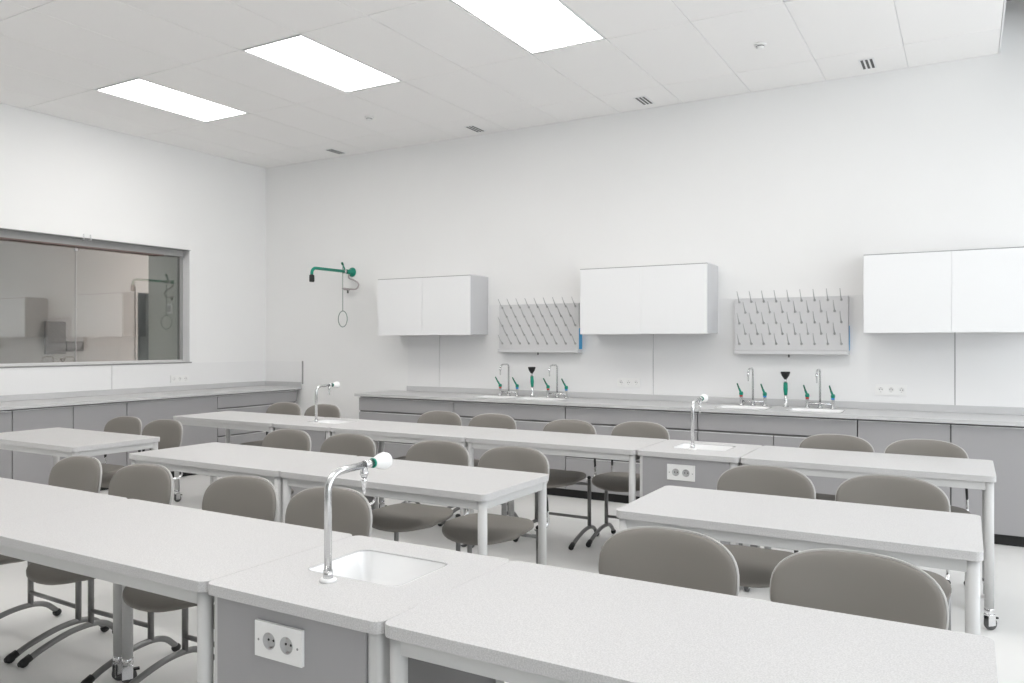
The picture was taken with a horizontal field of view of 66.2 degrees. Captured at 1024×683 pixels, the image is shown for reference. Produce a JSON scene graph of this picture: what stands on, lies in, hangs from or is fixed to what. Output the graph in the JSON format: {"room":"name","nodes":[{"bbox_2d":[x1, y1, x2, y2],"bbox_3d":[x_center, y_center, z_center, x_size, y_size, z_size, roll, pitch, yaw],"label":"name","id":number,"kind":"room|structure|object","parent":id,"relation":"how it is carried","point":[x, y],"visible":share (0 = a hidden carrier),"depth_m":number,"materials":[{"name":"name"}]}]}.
{"room":"science classroom","nodes":[
{"label":"science classroom","id":0,"kind":"room"},
{"bbox_2d":[0,240,148,363],"bbox_3d":[-5.829,-0.080,8.986,0.100,3.000,8.700,0,0,30],"label":"wall","id":1,"kind":"structure","parent":0,"point":[37,281],"depth_m":9.62,"materials":[{"name":"grey"}]},
{"bbox_2d":[44,321,65,353],"bbox_3d":[-5.487,-0.045,9.436,0.040,0.390,0.239,0,0,30],"label":"notice board","id":2,"kind":"object","parent":1,"relation":"attached to","point":[54,332],"visible":1,"depth_m":9.41,"materials":[{"name":"grey"}]},
{"bbox_2d":[66,342,83,350],"bbox_3d":[-5.368,0.060,9.641,0.040,0.120,0.212,0,0,30],"label":"electrical outlet","id":3,"kind":"object","parent":1,"relation":"attached to","point":[70,346],"visible":0.96,"depth_m":9.62,"materials":[{"name":"grey plastic"}]},
{"bbox_2d":[135,288,148,360],"bbox_3d":[-4.712,0.355,10.898,0.115,2.130,1.190,0,0,30],"label":"door frame","id":4,"kind":"structure","parent":1,"relation":"in","point":[137,291],"depth_m":10.36,"materials":[{"name":"grey metal"}]},
{"bbox_2d":[0,103,264,366],"bbox_3d":[-5.602,-0.630,5.809,0.160,4.100,9.630,0,0,30],"label":"wall","id":5,"kind":"structure","parent":0,"point":[60,176],"depth_m":8.64,"materials":[{"name":"paint"}]},
{"bbox_2d":[0,228,191,367],"bbox_3d":[-4.746,-0.418,7.275,0.190,1.329,4.026,0,0,30],"label":"window","id":6,"kind":"structure","parent":5,"relation":"in","point":[183,255],"depth_m":8.39,"materials":[{"name":"white paint"}]},
{"bbox_2d":[0,361,302,395],"bbox_3d":[-3.966,0.379,7.819,0.654,0.282,4.510,0,0,30],"label":"trim","id":7,"kind":"structure","parent":5,"relation":"attached to","point":[33,380],"depth_m":8.38,"materials":[{"name":"white"}]},
{"bbox_2d":[170,375,188,382],"bbox_3d":[-3.738,0.420,8.825,0.011,0.084,0.233,0,0,30],"label":"power socket","id":8,"kind":"object","parent":5,"relation":"attached to","point":[173,378],"visible":1,"depth_m":8.82,"materials":[{"name":"white plastic"}]},
{"bbox_2d":[138,293,148,359],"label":"door","id":9,"kind":"structure","parent":0,"point":[143,298],"depth_m":12.67,"materials":[{"name":"grey"}]},
{"bbox_2d":[149,256,176,359],"bbox_3d":[-4.055,-0.080,9.414,0.780,3.000,0.120,0,0,30],"label":"wall partition","id":10,"kind":"structure","parent":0,"point":[162,269],"depth_m":9.43,"materials":[{"name":"white"}]},
{"bbox_2d":[167,304,171,313],"bbox_3d":[-4.077,-0.390,9.346,0.090,0.120,0.019,0,0,30],"label":"switch plate","id":11,"kind":"object","parent":10,"relation":"attached to","point":[169,306],"visible":1,"depth_m":9.33,"materials":[{"name":"white plastic"}]},
{"bbox_2d":[0,0,1003,167],"bbox_3d":[-2.122,-2.240,3.791,7.885,0.100,9.630,0,0,30],"label":"ceiling","id":12,"kind":"structure","parent":0,"point":[455,71],"depth_m":6.12,"materials":[{"name":"white tile"}]},
{"bbox_2d":[95,78,246,121],"bbox_3d":[-3.081,-2.220,7.190,0.601,0.060,1.150,0,0,30],"label":"ceiling light","id":13,"kind":"object","parent":12,"relation":"attached to","point":[138,90],"visible":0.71,"depth_m":7.14,"materials":[{"name":"white plastic"}]},
{"bbox_2d":[243,34,400,91],"bbox_3d":[-1.479,-2.220,6.262,0.601,0.060,1.150,0,0,30],"label":"ceiling light","id":14,"kind":"object","parent":12,"relation":"attached to","point":[301,54],"visible":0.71,"depth_m":6.18,"materials":[{"name":"white plastic"}]},
{"bbox_2d":[325,148,344,153],"bbox_3d":[-2.031,-2.186,9.038,0.112,0.006,0.250,0,0,30],"label":"ceiling vent","id":15,"kind":"object","parent":12,"relation":"in","point":[331,149],"visible":1,"depth_m":9.03,"materials":[{"name":"white metal"}]},
{"bbox_2d":[364,116,373,120],"bbox_3d":[-1.394,-2.172,7.663,0.090,0.036,0.090,0,0,30],"label":"smoke detector","id":16,"kind":"object","parent":12,"relation":"attached to","point":[368,118],"visible":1,"depth_m":7.64,"materials":[{"name":"white plastic"}]},
{"bbox_2d":[464,125,485,132],"bbox_3d":[-0.378,-2.186,8.080,0.112,0.006,0.250,0,0,30],"label":"ceiling vent","id":17,"kind":"object","parent":12,"relation":"in","point":[472,127],"visible":1,"depth_m":8.06,"materials":[{"name":"white metal"}]},
{"bbox_2d":[451,0,604,53],"bbox_3d":[0.122,-2.220,5.333,0.601,0.060,1.150,0,0,30],"label":"ceiling light","id":18,"kind":"object","parent":12,"relation":"attached to","point":[536,26],"visible":0.84,"depth_m":5.40,"materials":[{"name":"white plastic"}]},
{"bbox_2d":[634,96,653,104],"bbox_3d":[1.198,-2.186,7.131,0.112,0.006,0.250,0,0,30],"label":"ceiling vent","id":19,"kind":"object","parent":12,"relation":"in","point":[643,100],"visible":1,"depth_m":7.12,"materials":[{"name":"white metal"}]},
{"bbox_2d":[754,42,766,49],"bbox_3d":[1.827,-2.172,5.784,0.090,0.036,0.090,0,0,30],"label":"smoke detector","id":20,"kind":"object","parent":12,"relation":"attached to","point":[759,45],"visible":1,"depth_m":5.76,"materials":[{"name":"white plastic"}]},
{"bbox_2d":[858,58,876,69],"bbox_3d":[2.802,-2.186,6.189,0.112,0.006,0.250,0,0,30],"label":"ceiling vent","id":21,"kind":"object","parent":12,"relation":"in","point":[869,63],"visible":1,"depth_m":6.17,"materials":[{"name":"white metal"}]},
{"bbox_2d":[0,474,1023,682],"bbox_3d":[-1.043,1.470,3.165,10.680,0.100,9.930,0,0,30],"label":"floor","id":22,"kind":"structure","parent":0,"point":[80,654],"depth_m":4.26,"materials":[{"name":"plastic"}]},
{"bbox_2d":[0,410,11,478],"bbox_3d":[-4.795,1.000,6.421,0.562,0.840,1.060,0,0,30],"label":"base cabinet","id":23,"kind":"object","parent":22,"relation":"on","point":[5,415],"visible":0.62,"depth_m":6.70,"materials":[{"name":"grey"}]},
{"bbox_2d":[0,456,109,663],"bbox_3d":[-2.295,1.000,3.758,0.476,0.839,0.544,0,0,32],"label":"upholstered chair","id":24,"kind":"object","parent":22,"relation":"on","point":[84,473],"visible":0.52,"depth_m":3.89,"materials":[{"name":"grey fabric"}]},
{"bbox_2d":[0,477,126,680],"bbox_3d":[-2.292,1.040,3.353,1.251,0.760,0.633,0,0,30],"label":"desk","id":25,"kind":"object","parent":22,"relation":"on","point":[19,499],"visible":0.46,"depth_m":3.28,"materials":[{"name":"laminate"}]},
{"bbox_2d":[11,402,126,490],"bbox_3d":[-4.262,1.000,7.340,0.562,0.840,1.064,0,0,30],"label":"base cabinet","id":26,"kind":"object","parent":22,"relation":"on","point":[28,467],"visible":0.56,"depth_m":7.03,"materials":[{"name":"grey laminate"}]},
{"bbox_2d":[0,427,159,465],"bbox_3d":[-3.104,1.040,5.471,1.251,0.760,0.633,0,0,30],"label":"desk","id":27,"kind":"object","parent":22,"relation":"on","point":[57,442],"visible":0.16,"depth_m":5.27,"materials":[{"name":"laminate"}]},
{"bbox_2d":[17,463,180,682],"bbox_3d":[-1.835,1.000,3.495,0.476,0.839,0.544,0,0,29],"label":"upholstered chair","id":28,"kind":"object","parent":22,"relation":"on","point":[140,481],"visible":0.59,"depth_m":3.60,"materials":[{"name":"grey fabric"}]},
{"bbox_2d":[101,416,141,473],"bbox_3d":[-3.100,1.000,5.880,0.476,0.839,0.544,0,0,29],"label":"upholstered chair","id":29,"kind":"object","parent":22,"relation":"on","point":[121,424],"visible":0.27,"depth_m":6.07,"materials":[{"name":"grey"}]},
{"bbox_2d":[101,419,182,487],"bbox_3d":[-2.691,1.000,5.641,0.476,0.839,0.544,0,0,29],"label":"upholstered chair","id":30,"kind":"object","parent":22,"relation":"on","point":[170,432],"visible":0.42,"depth_m":5.81,"materials":[{"name":"grey"}]},
{"bbox_2d":[126,395,216,477],"bbox_3d":[-3.727,1.000,8.264,0.562,0.840,1.071,0,0,30],"label":"base cabinet","id":31,"kind":"object","parent":22,"relation":"on","point":[147,411],"visible":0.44,"depth_m":8.21,"materials":[{"name":"grey"}]},
{"bbox_2d":[0,499,351,682],"bbox_3d":[-1.218,1.040,2.731,1.251,0.760,0.633,0,0,30],"label":"desk","id":32,"kind":"object","parent":22,"relation":"on","point":[173,551],"visible":0.8,"depth_m":2.59,"materials":[{"name":"laminate"}]},
{"bbox_2d":[123,475,277,682],"bbox_3d":[-1.262,1.000,3.171,0.476,0.839,0.544,0,0,29],"label":"upholstered chair","id":33,"kind":"object","parent":22,"relation":"on","point":[249,496],"visible":0.42,"depth_m":3.33,"materials":[{"name":"grey"}]},
{"bbox_2d":[129,442,355,522],"bbox_3d":[-1.565,1.040,4.579,1.251,0.760,0.633,0,0,30],"label":"desk","id":34,"kind":"object","parent":22,"relation":"on","point":[214,460],"visible":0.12,"depth_m":4.43,"materials":[{"name":"laminate"}]},
{"bbox_2d":[173,411,321,501],"bbox_3d":[-2.311,1.040,6.907,1.251,0.760,0.633,0,0,30],"label":"desk","id":35,"kind":"object","parent":22,"relation":"on","point":[229,420],"visible":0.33,"depth_m":6.82,"materials":[{"name":"laminate"}]},
{"bbox_2d":[216,389,296,443],"bbox_3d":[-3.164,1.000,9.235,0.562,0.840,1.175,0,0,30],"label":"base cabinet","id":36,"kind":"object","parent":22,"relation":"on","point":[257,402],"visible":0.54,"depth_m":8.95,"materials":[{"name":"grey laminate"}]},
{"bbox_2d":[0,381,301,409],"bbox_3d":[-3.959,0.537,7.824,0.632,0.085,4.466,0,0,30],"label":"countertop","id":37,"kind":"structure","parent":36,"relation":"on","point":[39,400],"depth_m":8.06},
{"bbox_2d":[240,402,300,446],"bbox_3d":[-2.273,1.000,7.298,0.476,0.839,0.544,0,0,29],"label":"upholstered chair","id":38,"kind":"object","parent":22,"relation":"on","point":[288,408],"visible":0.26,"depth_m":7.48,"materials":[{"name":"grey"}]},
{"bbox_2d":[262,429,310,493],"bbox_3d":[-1.591,1.000,4.992,0.476,0.839,0.544,0,0,31],"label":"upholstered chair","id":39,"kind":"object","parent":22,"relation":"on","point":[294,439],"visible":0.29,"depth_m":5.19,"materials":[{"name":"grey"}]},
{"bbox_2d":[304,404,340,417],"bbox_3d":[-1.851,1.000,7.068,0.476,0.839,0.544,0,0,30],"label":"upholstered chair","id":40,"kind":"object","parent":22,"relation":"on","point":[324,410],"visible":0.17,"depth_m":7.26,"materials":[{"name":"grey"}]},
{"bbox_2d":[273,417,378,509],"bbox_3d":[-1.513,1.040,6.437,0.618,0.761,0.620,0,0,30],"label":"sink","id":41,"kind":"object","parent":22,"relation":"on","point":[318,433],"visible":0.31,"depth_m":6.25,"materials":[{"name":"grey"}]},
{"bbox_2d":[273,417,378,430],"bbox_3d":[-1.513,0.675,6.437,0.618,0.030,0.620,0,0,30],"label":"countertop","id":42,"kind":"structure","parent":41,"relation":"on","point":[299,424],"depth_m":6.28,"materials":[{"name":"laminate"}]},
{"bbox_2d":[313,382,339,423],"bbox_3d":[-1.521,0.497,6.438,0.053,0.326,0.281,0,0,30],"label":"tap","id":43,"kind":"object","parent":42,"relation":"on","point":[335,384],"visible":1,"depth_m":6.34,"materials":[{"name":"white metal"}]},
{"bbox_2d":[308,419,355,423],"bbox_3d":[-1.483,0.720,6.478,0.341,0.123,0.267,0,0,30],"label":"basin","id":44,"kind":"object","parent":41,"relation":"in","point":[323,421],"depth_m":6.61,"materials":[{"name":"white ceramic"}]},
{"bbox_2d":[285,486,372,536],"bbox_3d":[-0.827,1.000,2.908,0.476,0.839,0.544,0,0,30],"label":"upholstered chair","id":45,"kind":"object","parent":22,"relation":"on","point":[351,510],"visible":0.32,"depth_m":3.10,"materials":[{"name":"grey fabric"}]},
{"bbox_2d":[291,433,375,504],"bbox_3d":[-1.128,1.000,4.731,0.476,0.839,0.544,0,0,29],"label":"upholstered chair","id":46,"kind":"object","parent":22,"relation":"on","point":[343,443],"visible":0.24,"depth_m":4.93,"materials":[{"name":"grey"}]},
{"bbox_2d":[208,536,508,682],"bbox_3d":[-0.421,1.040,2.261,0.618,0.761,0.620,0,0,30],"label":"sink","id":47,"kind":"object","parent":22,"relation":"on","point":[275,621],"visible":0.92,"depth_m":2.08,"materials":[{"name":"stone"}]},
{"bbox_2d":[263,632,274,649],"bbox_3d":[-0.626,0.774,2.032,0.044,0.044,0.008,0,0,30],"label":"outlet","id":48,"kind":"object","parent":47,"relation":"attached to","point":[268,637],"depth_m":2.04,"materials":[{"name":"grey plastic"}]},
{"bbox_2d":[280,637,292,654],"bbox_3d":[-0.573,0.774,2.001,0.044,0.044,0.008,0,0,30],"label":"outlet","id":49,"kind":"object","parent":47,"relation":"attached to","point":[286,643],"depth_m":2.01,"materials":[{"name":"grey plastic"}]},
{"bbox_2d":[208,536,508,633],"bbox_3d":[-0.421,0.675,2.261,0.618,0.030,0.620,0,0,30],"label":"countertop","id":50,"kind":"structure","parent":47,"relation":"on","point":[286,585],"depth_m":2.12,"materials":[{"name":"laminate"}]},
{"bbox_2d":[319,452,392,583],"bbox_3d":[-0.448,0.497,2.264,0.053,0.326,0.281,0,0,30],"label":"tap","id":51,"kind":"object","parent":50,"relation":"on","point":[383,460],"visible":1,"depth_m":2.16,"materials":[{"name":"white metal"}]},
{"bbox_2d":[308,549,447,586],"bbox_3d":[-0.391,0.720,2.302,0.341,0.123,0.267,0,0,30],"label":"basin","id":52,"kind":"object","parent":47,"relation":"in","point":[371,567],"depth_m":2.42,"materials":[{"name":"white ceramic"}]},
{"bbox_2d":[359,396,454,458],"bbox_3d":[-0.967,1.000,8.298,1.223,0.840,0.552,0,0,30],"label":"base cabinet","id":53,"kind":"object","parent":22,"relation":"on","point":[371,408],"visible":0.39,"depth_m":8.11,"materials":[{"name":"grey laminate"}]},
{"bbox_2d":[354,386,1023,426],"bbox_3d":[1.147,0.537,7.078,6.155,0.085,0.638,0,0,30],"label":"countertop","id":54,"kind":"structure","parent":53,"relation":"on","point":[957,414],"depth_m":6.67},
{"bbox_2d":[475,396,516,398],"bbox_3d":[-0.161,0.632,7.797,0.416,0.164,0.266,0,0,30],"label":"sink","id":55,"kind":"object","parent":54,"relation":"in","point":[502,397],"visible":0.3,"depth_m":7.90,"materials":[{"name":"white ceramic"}]},
{"bbox_2d":[495,364,518,395],"bbox_3d":[-0.073,0.387,7.929,0.246,0.328,0.198,0,0,30],"label":"tap","id":56,"kind":"object","parent":54,"relation":"on","point":[508,392],"visible":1,"depth_m":7.98,"materials":[{"name":"silver metal"}]},
{"bbox_2d":[528,367,535,396],"bbox_3d":[0.198,0.403,7.847,0.076,0.297,0.076,0,0,30],"label":"station","id":57,"kind":"object","parent":54,"relation":"on","point":[531,369],"visible":1,"depth_m":7.84,"materials":[{"name":"green plastic"}]},
{"bbox_2d":[528,367,535,372],"bbox_3d":[0.198,0.285,7.847,0.076,0.062,0.076,0,0,30],"label":"cup","id":58,"kind":"object","parent":57,"relation":"on","point":[531,369],"depth_m":7.82,"materials":[{"name":"black rubber"}]},
{"bbox_2d":[514,397,564,400],"bbox_3d":[0.272,0.632,7.547,0.476,0.164,0.266,0,0,30],"label":"sink","id":59,"kind":"object","parent":54,"relation":"in","point":[525,398],"visible":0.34,"depth_m":7.66,"materials":[{"name":"white ceramic"}]},
{"bbox_2d":[543,364,568,397],"bbox_3d":[0.404,0.387,7.653,0.246,0.328,0.198,0,0,30],"label":"tap","id":60,"kind":"object","parent":54,"relation":"on","point":[557,394],"visible":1,"depth_m":7.71,"materials":[{"name":"silver metal"}]},
{"bbox_2d":[716,405,770,409],"bbox_3d":[1.937,0.632,6.581,0.426,0.164,0.266,0,0,30],"label":"sink","id":61,"kind":"object","parent":54,"relation":"in","point":[720,406],"visible":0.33,"depth_m":6.68,"materials":[{"name":"white ceramic"}]},
{"bbox_2d":[737,368,766,405],"bbox_3d":[2.037,0.387,6.706,0.246,0.328,0.198,0,0,30],"label":"tap","id":62,"kind":"object","parent":54,"relation":"on","point":[741,400],"visible":1,"depth_m":6.76,"materials":[{"name":"silver metal"}]},
{"bbox_2d":[781,372,789,406],"bbox_3d":[2.306,0.403,6.625,0.076,0.297,0.076,0,0,30],"label":"station","id":63,"kind":"object","parent":54,"relation":"on","point":[785,375],"visible":1,"depth_m":6.62,"materials":[{"name":"green plastic"}]},
{"bbox_2d":[781,372,789,378],"bbox_3d":[2.306,0.285,6.625,0.076,0.062,0.076,0,0,30],"label":"cup","id":64,"kind":"object","parent":63,"relation":"on","point":[785,375],"depth_m":6.60,"materials":[{"name":"black rubber"}]},
{"bbox_2d":[788,408,844,412],"bbox_3d":[2.435,0.632,6.293,0.416,0.164,0.266,0,0,30],"label":"sink","id":65,"kind":"object","parent":54,"relation":"in","point":[790,409],"visible":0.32,"depth_m":6.39,"materials":[{"name":"white ceramic"}]},
{"bbox_2d":[803,369,835,408],"bbox_3d":[2.509,0.387,6.432,0.246,0.328,0.198,0,0,30],"label":"tap","id":66,"kind":"object","parent":54,"relation":"on","point":[832,404],"visible":1,"depth_m":6.49,"materials":[{"name":"silver metal"}]},
{"bbox_2d":[280,456,548,564],"bbox_3d":[-0.491,1.040,3.957,1.251,0.760,0.633,0,0,30],"label":"desk","id":67,"kind":"object","parent":22,"relation":"on","point":[481,489],"visible":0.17,"depth_m":3.78,"materials":[{"name":"laminate"}]},
{"bbox_2d":[331,421,506,546],"bbox_3d":[-0.701,1.040,5.974,1.251,0.760,0.633,0,0,30],"label":"desk","id":68,"kind":"object","parent":22,"relation":"on","point":[381,431],"visible":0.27,"depth_m":5.83,"materials":[{"name":"laminate"}]},
{"bbox_2d":[372,440,469,551],"bbox_3d":[-0.534,1.000,4.391,0.476,0.839,0.544,0,0,29],"label":"upholstered chair","id":69,"kind":"object","parent":22,"relation":"on","point":[401,517],"visible":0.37,"depth_m":4.43,"materials":[{"name":"grey fabric"}]},
{"bbox_2d":[394,411,461,508],"bbox_3d":[-0.706,1.000,6.359,0.476,0.839,0.544,0,0,29],"label":"upholstered chair","id":70,"kind":"object","parent":22,"relation":"on","point":[431,417],"visible":0.2,"depth_m":6.55,"materials":[{"name":"grey"}]},
{"bbox_2d":[438,413,517,526],"bbox_3d":[-0.257,1.000,6.104,0.476,0.839,0.544,0,0,29],"label":"upholstered chair","id":71,"kind":"object","parent":22,"relation":"on","point":[489,420],"visible":0.25,"depth_m":6.29,"materials":[{"name":"grey"}]},
{"bbox_2d":[442,446,548,563],"bbox_3d":[-0.095,1.000,4.122,0.476,0.839,0.544,0,0,30],"label":"upholstered chair","id":72,"kind":"object","parent":22,"relation":"on","point":[463,529],"visible":0.44,"depth_m":4.16,"materials":[{"name":"grey fabric"}]},
{"bbox_2d":[454,401,567,496],"bbox_3d":[0.093,1.000,7.684,1.227,0.840,0.552,0,0,30],"label":"base cabinet","id":73,"kind":"object","parent":22,"relation":"on","point":[535,417],"visible":0.28,"depth_m":7.35,"materials":[{"name":"grey"}]},
{"bbox_2d":[513,419,598,549],"bbox_3d":[0.316,1.000,5.632,0.476,0.839,0.544,0,0,30],"label":"upholstered chair","id":74,"kind":"object","parent":22,"relation":"on","point":[557,478],"visible":0.39,"depth_m":5.66,"materials":[{"name":"grey fabric"}]},
{"bbox_2d":[466,429,666,547],"bbox_3d":[0.374,1.040,5.351,1.251,0.760,0.633,0,0,30],"label":"desk","id":75,"kind":"object","parent":22,"relation":"on","point":[623,448],"visible":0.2,"depth_m":5.18,"materials":[{"name":"laminate"}]},
{"bbox_2d":[586,421,669,546],"bbox_3d":[0.818,1.000,5.489,0.476,0.839,0.544,0,0,30],"label":"upholstered chair","id":76,"kind":"object","parent":22,"relation":"on","point":[608,481],"visible":0.46,"depth_m":5.61,"materials":[{"name":"grey"}]},
{"bbox_2d":[566,406,698,502],"bbox_3d":[1.152,1.000,7.070,1.220,0.840,0.552,0,0,30],"label":"base cabinet","id":77,"kind":"object","parent":22,"relation":"on","point":[604,420],"visible":0.37,"depth_m":6.92,"materials":[{"name":"grey laminate"}]},
{"bbox_2d":[598,526,739,595],"bbox_3d":[0.364,1.000,2.218,0.476,0.839,0.544,0,0,31],"label":"upholstered chair","id":78,"kind":"object","parent":22,"relation":"on","point":[655,554],"visible":0.48,"depth_m":2.41,"materials":[{"name":"grey"}]},
{"bbox_2d":[385,561,997,682],"bbox_3d":[0.392,1.040,1.798,1.251,0.760,0.633,0,0,30],"label":"desk","id":79,"kind":"object","parent":22,"relation":"on","point":[515,621],"visible":1,"depth_m":1.75,"materials":[{"name":"laminate"}]},
{"bbox_2d":[637,440,761,547],"bbox_3d":[1.175,1.040,4.879,0.618,0.761,0.620,0,0,30],"label":"sink","id":80,"kind":"object","parent":22,"relation":"on","point":[668,462],"visible":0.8,"depth_m":4.67,"materials":[{"name":"grey"}]},
{"bbox_2d":[672,469,678,475],"bbox_3d":[0.970,0.774,4.650,0.044,0.044,0.008,0,0,30],"label":"outlet","id":81,"kind":"object","parent":80,"relation":"attached to","point":[675,472],"depth_m":4.66,"materials":[{"name":"grey plastic"}]},
{"bbox_2d":[682,469,689,476],"bbox_3d":[1.023,0.774,4.619,0.044,0.044,0.008,0,0,30],"label":"outlet","id":82,"kind":"object","parent":80,"relation":"attached to","point":[685,472],"depth_m":4.62,"materials":[{"name":"grey plastic"}]},
{"bbox_2d":[637,440,761,462],"bbox_3d":[1.175,0.675,4.879,0.618,0.030,0.620,0,0,30],"label":"countertop","id":83,"kind":"structure","parent":80,"relation":"on","point":[665,448],"depth_m":4.71,"materials":[{"name":"laminate"}]},
{"bbox_2d":[689,394,707,449],"bbox_3d":[1.158,0.497,4.884,0.053,0.326,0.281,0,0,30],"label":"tap","id":84,"kind":"object","parent":83,"relation":"on","point":[703,398],"visible":1,"depth_m":4.78,"materials":[{"name":"white metal"}]},
{"bbox_2d":[673,443,735,462],"bbox_3d":[1.204,0.720,4.919,0.341,0.123,0.267,0,0,30],"label":"basin","id":85,"kind":"object","parent":80,"relation":"in","point":[699,446],"depth_m":5.02,"materials":[{"name":"white ceramic"}]},
{"bbox_2d":[716,465,815,587],"bbox_3d":[1.069,1.000,3.458,0.476,0.839,0.544,0,0,30],"label":"upholstered chair","id":86,"kind":"object","parent":22,"relation":"on","point":[756,566],"visible":0.29,"depth_m":3.58,"materials":[{"name":"grey"}]},
{"bbox_2d":[698,412,857,494],"bbox_3d":[2.209,1.000,6.457,1.224,0.840,0.552,0,0,30],"label":"base cabinet","id":87,"kind":"object","parent":22,"relation":"on","point":[752,429],"visible":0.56,"depth_m":6.22,"materials":[{"name":"grey laminate"}]},
{"bbox_2d":[616,486,983,634],"bbox_3d":[1.100,1.040,3.034,1.251,0.760,0.633,0,0,30],"label":"desk","id":88,"kind":"object","parent":22,"relation":"on","point":[953,541],"visible":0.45,"depth_m":2.86,"materials":[{"name":"laminate"}]},
{"bbox_2d":[794,434,874,552],"bbox_3d":[1.902,1.000,4.705,0.476,0.839,0.544,0,0,31],"label":"upholstered chair","id":89,"kind":"object","parent":22,"relation":"on","point":[819,441],"visible":0.2,"depth_m":4.89,"materials":[{"name":"grey"}]},
{"bbox_2d":[769,549,948,629],"bbox_3d":[0.820,1.000,1.951,0.476,0.839,0.544,0,0,31],"label":"upholstered chair","id":90,"kind":"object","parent":22,"relation":"on","point":[872,585],"visible":0.62,"depth_m":2.14,"materials":[{"name":"grey"}]},
{"bbox_2d":[741,446,998,629],"bbox_3d":[1.990,1.040,4.413,1.251,0.760,0.633,0,0,30],"label":"desk","id":91,"kind":"object","parent":22,"relation":"on","point":[980,474],"visible":0.66,"depth_m":4.20,"materials":[{"name":"laminate"}]},
{"bbox_2d":[835,474,951,629],"bbox_3d":[1.521,1.000,3.187,0.476,0.839,0.544,0,0,30],"label":"upholstered chair","id":92,"kind":"object","parent":22,"relation":"on","point":[872,489],"visible":0.34,"depth_m":3.37,"materials":[{"name":"grey"}]},
{"bbox_2d":[884,439,970,584],"bbox_3d":[2.335,1.000,4.451,0.476,0.839,0.544,0,0,29],"label":"upholstered chair","id":93,"kind":"object","parent":22,"relation":"on","point":[922,447],"visible":0.19,"depth_m":4.64,"materials":[{"name":"grey fabric"}]},
{"bbox_2d":[858,419,1023,546],"bbox_3d":[3.268,1.000,5.843,1.226,0.840,0.552,0,0,30],"label":"base cabinet","id":94,"kind":"object","parent":22,"relation":"on","point":[1003,445],"visible":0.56,"depth_m":5.50,"materials":[{"name":"grey"}]},
{"bbox_2d":[265,0,1023,418],"bbox_3d":[1.410,-0.630,7.396,10.680,4.100,0.150,0,0,30],"label":"wall","id":95,"kind":"structure","parent":0,"point":[783,190],"depth_m":7.32,"materials":[{"name":"paint"}]},
{"bbox_2d":[309,262,359,326],"bbox_3d":[-2.055,-0.540,8.932,0.255,0.755,0.683,0,0,44],"label":"shower","id":96,"kind":"object","parent":95,"relation":"attached to","point":[351,272],"visible":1,"depth_m":9.06,"materials":[{"name":"teal metal"}]},
{"bbox_2d":[378,274,487,334],"bbox_3d":[-0.856,-0.375,8.414,1.198,0.616,0.358,0,0,30],"label":"upper cabinet","id":97,"kind":"object","parent":95,"relation":"attached to","point":[454,304],"visible":1,"depth_m":8.20,"materials":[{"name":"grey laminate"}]},
{"bbox_2d":[498,297,581,354],"bbox_3d":[0.254,-0.150,7.870,0.913,0.570,0.162,0,0,30],"label":"drying rack","id":98,"kind":"object","parent":95,"relation":"attached to","point":[539,328],"visible":1,"depth_m":7.86,"materials":[{"name":"white plastic"}]},
{"bbox_2d":[498,349,581,352],"bbox_3d":[0.270,0.093,7.897,0.913,0.034,0.100,0,0,30],"label":"drip tray","id":99,"kind":"object","parent":98,"relation":"on","point":[499,350],"depth_m":7.81,"materials":[{"name":"white plastic"}]},
{"bbox_2d":[617,378,639,386],"bbox_3d":[1.108,0.390,7.463,0.222,0.082,0.011,0,0,30],"label":"power socket","id":100,"kind":"object","parent":95,"relation":"attached to","point":[621,382],"visible":1,"depth_m":7.46,"materials":[{"name":"white plastic"}]},
{"bbox_2d":[580,262,717,333],"bbox_3d":[1.244,-0.375,7.196,1.198,0.616,0.358,0,0,30],"label":"upper cabinet","id":101,"kind":"object","parent":95,"relation":"attached to","point":[670,298],"visible":1,"depth_m":7.00,"materials":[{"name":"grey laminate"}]},
{"bbox_2d":[407,386,1023,414],"bbox_3d":[1.396,0.523,7.292,5.940,0.056,0.018,0,0,30],"label":"backsplash","id":102,"kind":"structure","parent":95,"relation":"attached to","point":[678,398],"depth_m":6.88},
{"bbox_2d":[408,295,1023,407],"bbox_3d":[1.417,0.068,7.298,5.964,0.905,0.012,0,0,30],"label":"wall panel","id":103,"kind":"object","parent":95,"relation":"attached to","point":[950,368],"depth_m":6.98,"materials":[{"name":"white"}]},
{"bbox_2d":[734,288,849,356],"bbox_3d":[2.350,-0.150,6.655,0.929,0.570,0.162,0,0,30],"label":"drying rack","id":104,"kind":"object","parent":95,"relation":"attached to","point":[800,325],"visible":1,"depth_m":6.64,"materials":[{"name":"white plastic"}]},
{"bbox_2d":[734,350,849,354],"bbox_3d":[2.365,0.093,6.682,0.929,0.034,0.100,0,0,30],"label":"drip tray","id":105,"kind":"object","parent":104,"relation":"on","point":[790,352],"depth_m":6.62,"materials":[{"name":"white plastic"}]},
{"bbox_2d":[875,384,906,395],"bbox_3d":[3.055,0.390,6.334,0.226,0.084,0.011,0,0,30],"label":"power socket","id":106,"kind":"object","parent":95,"relation":"attached to","point":[880,389],"visible":1,"depth_m":6.33,"materials":[{"name":"white plastic"}]},
{"bbox_2d":[864,246,1023,332],"bbox_3d":[3.349,-0.375,5.976,1.199,0.616,0.358,0,0,30],"label":"upper cabinet","id":107,"kind":"object","parent":95,"relation":"attached to","point":[964,290],"visible":1,"depth_m":5.84,"materials":[{"name":"grey"}]},
{"bbox_2d":[999,0,1005,53],"bbox_3d":[1.294,-2.340,1.810,0.012,0.300,9.630,0,0,30],"label":"trim","id":108,"kind":"structure","parent":95,"relation":"attached to","point":[1004,4],"depth_m":5.46,"materials":[{"name":"white paint"}]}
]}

